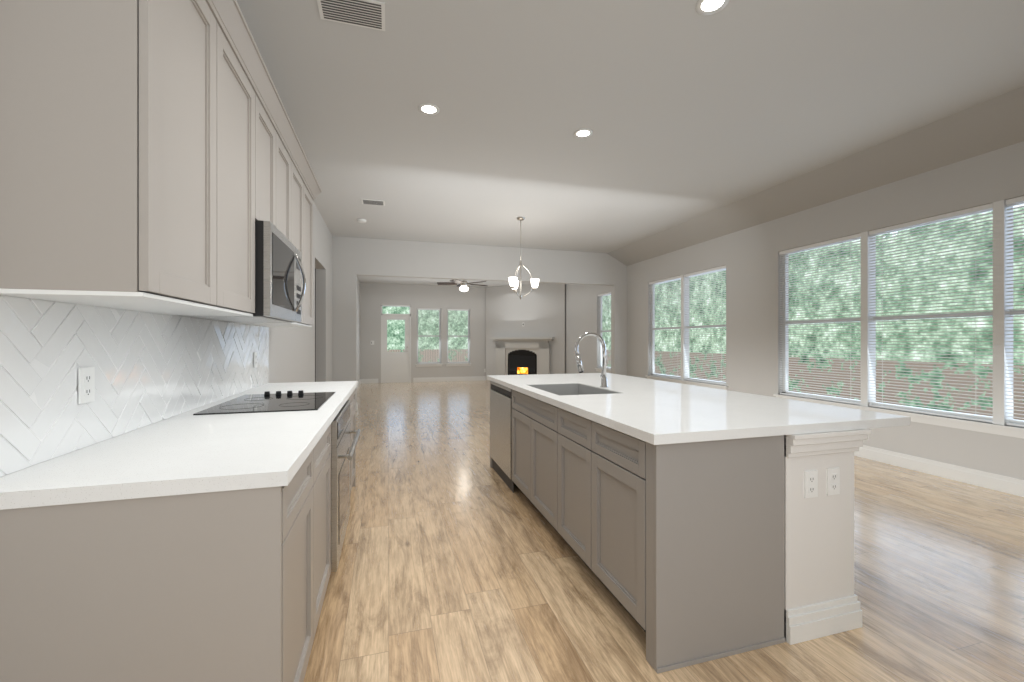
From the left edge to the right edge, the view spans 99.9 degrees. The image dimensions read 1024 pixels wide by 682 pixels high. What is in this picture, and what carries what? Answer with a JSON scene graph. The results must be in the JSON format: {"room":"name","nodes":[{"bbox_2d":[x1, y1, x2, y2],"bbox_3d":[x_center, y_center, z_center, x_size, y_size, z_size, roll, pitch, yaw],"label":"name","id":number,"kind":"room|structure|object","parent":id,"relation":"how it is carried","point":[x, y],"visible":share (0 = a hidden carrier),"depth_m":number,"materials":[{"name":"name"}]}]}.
{"room":"kitchen","nodes":[
{"label":"kitchen","id":0,"kind":"room"},
{"bbox_2d":[172,201,331,382],"bbox_3d":[-1.928,-0.330,2.932,0.150,3.200,10.200,0,0,-16],"label":"wall","id":1,"kind":"structure","parent":0,"point":[291,354],"depth_m":5.85,"materials":[{"name":"paint"}]},
{"bbox_2d":[0,0,263,315],"bbox_3d":[-1.281,-0.676,1.593,0.348,1.092,1.029,0,0,-16],"label":"upper cabinet","id":2,"kind":"object","parent":1,"relation":"attached to","point":[153,158],"depth_m":1.14,"materials":[{"name":"grey paint"}]},
{"bbox_2d":[0,295,268,476],"bbox_3d":[-1.654,0.116,2.276,0.014,0.466,2.707,0,0,-16],"label":"tile backsplash","id":3,"kind":"structure","parent":1,"relation":"attached to","point":[151,368],"depth_m":1.50,"materials":[{"name":"white tile"}]},
{"bbox_2d":[78,367,94,403],"bbox_3d":[-1.394,0.144,1.411,0.007,0.115,0.070,0,0,-16],"label":"outlet","id":4,"kind":"object","parent":3,"relation":"attached to","point":[86,384],"visible":1,"depth_m":1.40,"materials":[{"name":"white plastic"}]},
{"bbox_2d":[232,164,315,326],"bbox_3d":[-1.732,-0.676,3.168,0.348,1.092,0.924,0,0,-16],"label":"upper cabinet","id":5,"kind":"object","parent":1,"relation":"attached to","point":[305,197],"depth_m":3.34,"materials":[{"name":"grey paint"}]},
{"bbox_2d":[264,100,295,246],"bbox_3d":[-1.514,-0.906,2.405,0.348,0.632,0.790,0,0,-16],"label":"upper cabinet","id":6,"kind":"object","parent":1,"relation":"attached to","point":[279,162],"depth_m":2.51,"materials":[{"name":"grey paint"}]},
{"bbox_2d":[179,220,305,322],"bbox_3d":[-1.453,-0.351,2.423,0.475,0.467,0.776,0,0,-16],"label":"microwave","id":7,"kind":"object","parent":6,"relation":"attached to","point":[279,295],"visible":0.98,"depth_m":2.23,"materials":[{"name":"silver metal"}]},
{"bbox_2d":[315,269,315,381],"bbox_3d":[-3.553,-0.080,6.185,1.180,2.700,1.650,0,0,-16],"label":"wall","id":8,"kind":"structure","parent":0,"point":[315,325],"depth_m":7.04,"materials":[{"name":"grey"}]},
{"bbox_2d":[357,278,359,380],"bbox_3d":[-3.925,-0.230,10.422,0.150,3.000,5.300,0,0,-16],"label":"wall","id":9,"kind":"structure","parent":0,"point":[358,330],"depth_m":12.22,"materials":[{"name":"paint"}]},
{"bbox_2d":[360,283,485,382],"bbox_3d":[-1.844,-0.230,13.697,5.955,3.000,0.150,0,0,-16],"label":"wall","id":10,"kind":"structure","parent":0,"point":[374,298],"depth_m":13.34,"materials":[{"name":"paint"}]},
{"bbox_2d":[381,305,410,382],"bbox_3d":[-3.553,0.085,13.177,0.886,2.370,0.148,0,0,-16],"label":"door","id":11,"kind":"structure","parent":10,"relation":"attached to","point":[395,367],"depth_m":13.16,"materials":[{"name":"white paint"}]},
{"bbox_2d":[416,310,441,366],"bbox_3d":[-2.598,-0.113,13.450,0.820,1.815,0.160,0,0,-16],"label":"window","id":12,"kind":"structure","parent":10,"relation":"in","point":[428,365],"depth_m":13.46,"materials":[{"name":"white paint"}]},
{"bbox_2d":[417,308,440,363],"bbox_3d":[-2.595,-0.155,13.439,0.724,1.723,0.043,0,0,-16],"label":"window blind","id":13,"kind":"object","parent":12,"relation":"attached to","point":[421,359],"visible":0.92,"depth_m":13.43,"materials":[{"name":"white"}]},
{"bbox_2d":[446,310,470,365],"bbox_3d":[-1.711,-0.113,13.704,0.815,1.815,0.160,0,0,-16],"label":"window","id":14,"kind":"structure","parent":10,"relation":"in","point":[457,364],"depth_m":13.71,"materials":[{"name":"white paint"}]},
{"bbox_2d":[447,309,469,362],"bbox_3d":[-1.708,-0.155,13.693,0.719,1.723,0.043,0,0,-16],"label":"window blind","id":15,"kind":"object","parent":14,"relation":"attached to","point":[453,352],"visible":0.88,"depth_m":13.69,"materials":[{"name":"white"}]},
{"bbox_2d":[357,276,539,286],"bbox_3d":[-1.062,-1.830,11.243,6.105,0.200,5.300,0,0,-16],"label":"ceiling","id":16,"kind":"structure","parent":0,"point":[395,280],"depth_m":12.50,"materials":[{"name":"paint"}]},
{"bbox_2d":[437,280,486,291],"bbox_3d":[-1.241,-1.495,11.023,1.339,0.470,1.288,0,0,-16],"label":"ceiling fan","id":17,"kind":"object","parent":16,"relation":"hanging from","point":[462,285],"visible":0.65,"depth_m":10.91,"materials":[{"name":"silver metal"}]},
{"bbox_2d":[332,236,626,402],"bbox_3d":[-0.381,-0.305,8.603,5.950,3.150,0.150,0,0,-16],"label":"wall","id":18,"kind":"structure","parent":0,"point":[353,258],"depth_m":8.30,"materials":[{"name":"paint"}]},
{"bbox_2d":[237,0,1023,265],"bbox_3d":[1.004,-1.855,3.773,6.250,0.450,10.200,0,0,-16],"label":"ceiling","id":19,"kind":"structure","parent":0,"point":[732,116],"depth_m":3.46,"materials":[{"name":"paint"}]},
{"bbox_2d":[317,0,384,30],"bbox_3d":[-0.909,-1.875,2.444,0.360,0.009,0.220,0,0,-16],"label":"ceiling vent","id":20,"kind":"object","parent":19,"relation":"in","point":[370,14],"visible":1,"depth_m":2.45,"materials":[{"name":"white metal"}]},
{"bbox_2d":[357,219,366,222],"bbox_3d":[-2.330,-1.863,6.676,0.136,0.034,0.136,0,0,-16],"label":"smoke detector","id":21,"kind":"object","parent":19,"relation":"attached to","point":[361,220],"visible":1,"depth_m":6.64,"materials":[{"name":"white paint"}]},
{"bbox_2d":[361,199,384,205],"bbox_3d":[-1.876,-1.875,5.818,0.300,0.009,0.200,0,0,-16],"label":"ceiling vent","id":22,"kind":"object","parent":19,"relation":"in","point":[373,202],"visible":1,"depth_m":5.81,"materials":[{"name":"white metal"}]},
{"bbox_2d":[418,103,439,114],"bbox_3d":[-0.672,-1.877,3.485,0.170,0.006,0.170,0,0,-16],"label":"recessed light","id":23,"kind":"object","parent":19,"relation":"in","point":[428,108],"visible":1,"depth_m":3.48,"materials":[{"name":"white paint"}]},
{"bbox_2d":[508,217,538,298],"bbox_3d":[0.142,-1.257,6.612,0.503,1.244,0.486,0,0,-16],"label":"chandelier","id":24,"kind":"object","parent":19,"relation":"hanging from","point":[513,282],"visible":0.98,"depth_m":6.55,"materials":[{"name":"silver metal"}]},
{"bbox_2d":[574,128,592,137],"bbox_3d":[0.643,-1.877,3.888,0.170,0.006,0.170,0,0,-16],"label":"recessed light","id":25,"kind":"object","parent":19,"relation":"in","point":[583,132],"visible":1,"depth_m":3.88,"materials":[{"name":"white paint"}]},
{"bbox_2d":[696,0,728,14],"bbox_3d":[1.115,-1.877,2.390,0.170,0.006,0.170,0,0,-16],"label":"recessed light","id":26,"kind":"object","parent":19,"relation":"in","point":[708,5],"visible":1,"depth_m":2.41,"materials":[{"name":"white paint"}]},
{"bbox_2d":[303,380,1023,681],"bbox_3d":[-0.342,1.320,6.144,7.530,0.100,15.500,0,0,-16],"label":"floor","id":27,"kind":"structure","parent":0,"point":[460,561],"depth_m":2.24,"materials":[{"name":"brown wood"}]},
{"bbox_2d":[0,445,319,681],"bbox_3d":[-1.032,0.830,1.345,0.688,0.880,0.578,0,0,-16],"label":"base cabinet","id":28,"kind":"object","parent":27,"relation":"on","point":[204,543],"depth_m":1.09,"materials":[{"name":"grey paint"}]},
{"bbox_2d":[0,381,357,504],"bbox_3d":[-1.318,0.370,2.371,0.704,0.040,2.724,0,0,-16],"label":"countertop","id":29,"kind":"structure","parent":28,"relation":"on","point":[187,450],"depth_m":1.31,"materials":[{"name":"white stone"}]},
{"bbox_2d":[192,389,335,412],"bbox_3d":[-1.346,0.335,2.464,0.540,0.030,0.761,0,0,-16],"label":"cooktop","id":30,"kind":"object","parent":29,"relation":"in","point":[252,400],"depth_m":2.44,"materials":[{"name":"black glass"}]},
{"bbox_2d":[320,425,331,612],"bbox_3d":[-1.159,0.830,1.785,0.688,0.880,0.591,0,0,-16],"label":"base cabinet","id":31,"kind":"object","parent":27,"relation":"on","point":[326,441],"depth_m":2.03,"materials":[{"name":"grey paint"}]},
{"bbox_2d":[332,393,351,571],"bbox_3d":[-1.337,0.830,2.454,0.714,0.880,0.915,0,0,-16],"label":"base cabinet","id":32,"kind":"object","parent":27,"relation":"on","point":[342,423],"depth_m":2.34,"materials":[{"name":"grey paint"}]},
{"bbox_2d":[352,393,355,486],"bbox_3d":[-1.579,0.830,3.251,0.688,0.880,0.872,0,0,-16],"label":"base cabinet","id":33,"kind":"object","parent":27,"relation":"on","point":[353,394],"depth_m":3.64,"materials":[{"name":"grey paint"}]},
{"bbox_2d":[486,283,564,380],"bbox_3d":[0.279,-0.229,13.075,2.726,2.998,0.320,0,0,29],"label":"fireplace","id":34,"kind":"object","parent":27,"relation":"on","point":[525,335],"visible":0.85,"depth_m":13.11,"materials":[{"name":"paint"}]},
{"bbox_2d":[490,381,878,673],"bbox_3d":[0.675,0.830,3.123,1.064,0.880,2.867,0,0,-16],"label":"kitchen island","id":35,"kind":"object","parent":27,"relation":"on","point":[690,524],"depth_m":1.81,"materials":[{"name":"grey paint"}]},
{"bbox_2d":[487,373,910,444],"bbox_3d":[0.791,0.370,3.174,1.360,0.040,2.865,0,0,-16],"label":"island countertop","id":36,"kind":"structure","parent":35,"relation":"on","point":[644,409],"depth_m":2.20,"materials":[{"name":"white stone"}]},
{"bbox_2d":[574,332,607,387],"bbox_3d":[0.593,0.140,3.232,0.278,0.419,0.087,0,0,-16],"label":"faucet","id":37,"kind":"object","parent":36,"relation":"on","point":[581,369],"visible":1,"depth_m":3.22,"materials":[{"name":"silver metal"}]},
{"bbox_2d":[804,470,817,497],"bbox_3d":[1.286,0.615,1.847,0.070,0.115,0.007,0,0,-16],"label":"outlet","id":38,"kind":"object","parent":35,"relation":"attached to","point":[811,484],"visible":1,"depth_m":1.84,"materials":[{"name":"white plastic"}]},
{"bbox_2d":[827,468,839,494],"bbox_3d":[1.408,0.615,1.882,0.070,0.115,0.007,0,0,-16],"label":"outlet","id":39,"kind":"object","parent":35,"relation":"attached to","point":[833,481],"visible":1,"depth_m":1.88,"materials":[{"name":"white plastic"}]},
{"bbox_2d":[565,141,1023,479],"bbox_3d":[3.205,-0.230,7.161,0.150,3.000,15.500,0,0,-16],"label":"wall","id":40,"kind":"structure","parent":0,"point":[749,258],"depth_m":5.73,"materials":[{"name":"paint"}]},
{"bbox_2d":[595,294,610,372],"bbox_3d":[2.267,-0.198,10.325,0.160,1.905,0.880,0,0,-16],"label":"window","id":41,"kind":"structure","parent":40,"relation":"in","point":[600,369],"depth_m":10.68,"materials":[{"name":"white paint"}]},
{"bbox_2d":[598,292,610,368],"bbox_3d":[2.256,-0.240,10.322,0.043,1.813,0.784,0,0,-16],"label":"blinds","id":42,"kind":"object","parent":41,"relation":"attached to","point":[602,296],"visible":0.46,"depth_m":10.35,"materials":[{"name":"white plastic"}]},
{"bbox_2d":[645,269,727,389],"bbox_3d":[3.046,-0.198,7.609,0.160,1.945,2.150,0,0,-16],"label":"window","id":43,"kind":"structure","parent":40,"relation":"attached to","point":[683,345],"depth_m":7.59,"materials":[{"name":"white paint"}]},
{"bbox_2d":[649,265,725,384],"bbox_3d":[3.034,-0.240,7.606,0.043,1.853,2.054,0,0,-16],"label":"blind right double","id":44,"kind":"object","parent":43,"relation":"attached to","point":[692,274],"visible":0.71,"depth_m":7.38,"materials":[{"name":"white plastic"}]},
{"bbox_2d":[355,376,1023,496],"bbox_3d":[0.274,1.202,6.320,5.950,0.135,15.200,0,0,-16],"label":"baseboard","id":45,"kind":"structure","parent":40,"relation":"attached to","point":[1006,484],"depth_m":4.08,"materials":[{"name":"white paint"}]},
{"bbox_2d":[773,200,1023,438],"bbox_3d":[4.027,-0.198,4.185,0.160,1.985,3.305,0,0,-16],"label":"window","id":46,"kind":"structure","parent":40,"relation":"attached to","point":[1001,362],"depth_m":3.87,"materials":[{"name":"white paint"}]},
{"bbox_2d":[779,196,1023,426],"bbox_3d":[4.016,-0.240,4.182,0.043,1.893,3.209,0,0,-16],"label":"window blinds","id":47,"kind":"object","parent":46,"relation":"attached to","point":[962,213],"visible":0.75,"depth_m":4.29,"materials":[{"name":"white plastic"}]},
{"label":"outside","id":48,"kind":"structure","parent":0,"visible":0},
{"bbox_2d":[382,306,467,361],"bbox_3d":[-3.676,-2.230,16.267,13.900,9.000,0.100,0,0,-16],"label":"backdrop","id":49,"kind":"structure","parent":48,"point":[396,335],"depth_m":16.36,"materials":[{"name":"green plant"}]},
{"bbox_2d":[602,204,1023,419],"bbox_3d":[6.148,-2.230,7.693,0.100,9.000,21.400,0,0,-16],"label":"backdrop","id":50,"kind":"structure","parent":48,"point":[720,341],"depth_m":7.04,"materials":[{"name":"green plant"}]}
]}

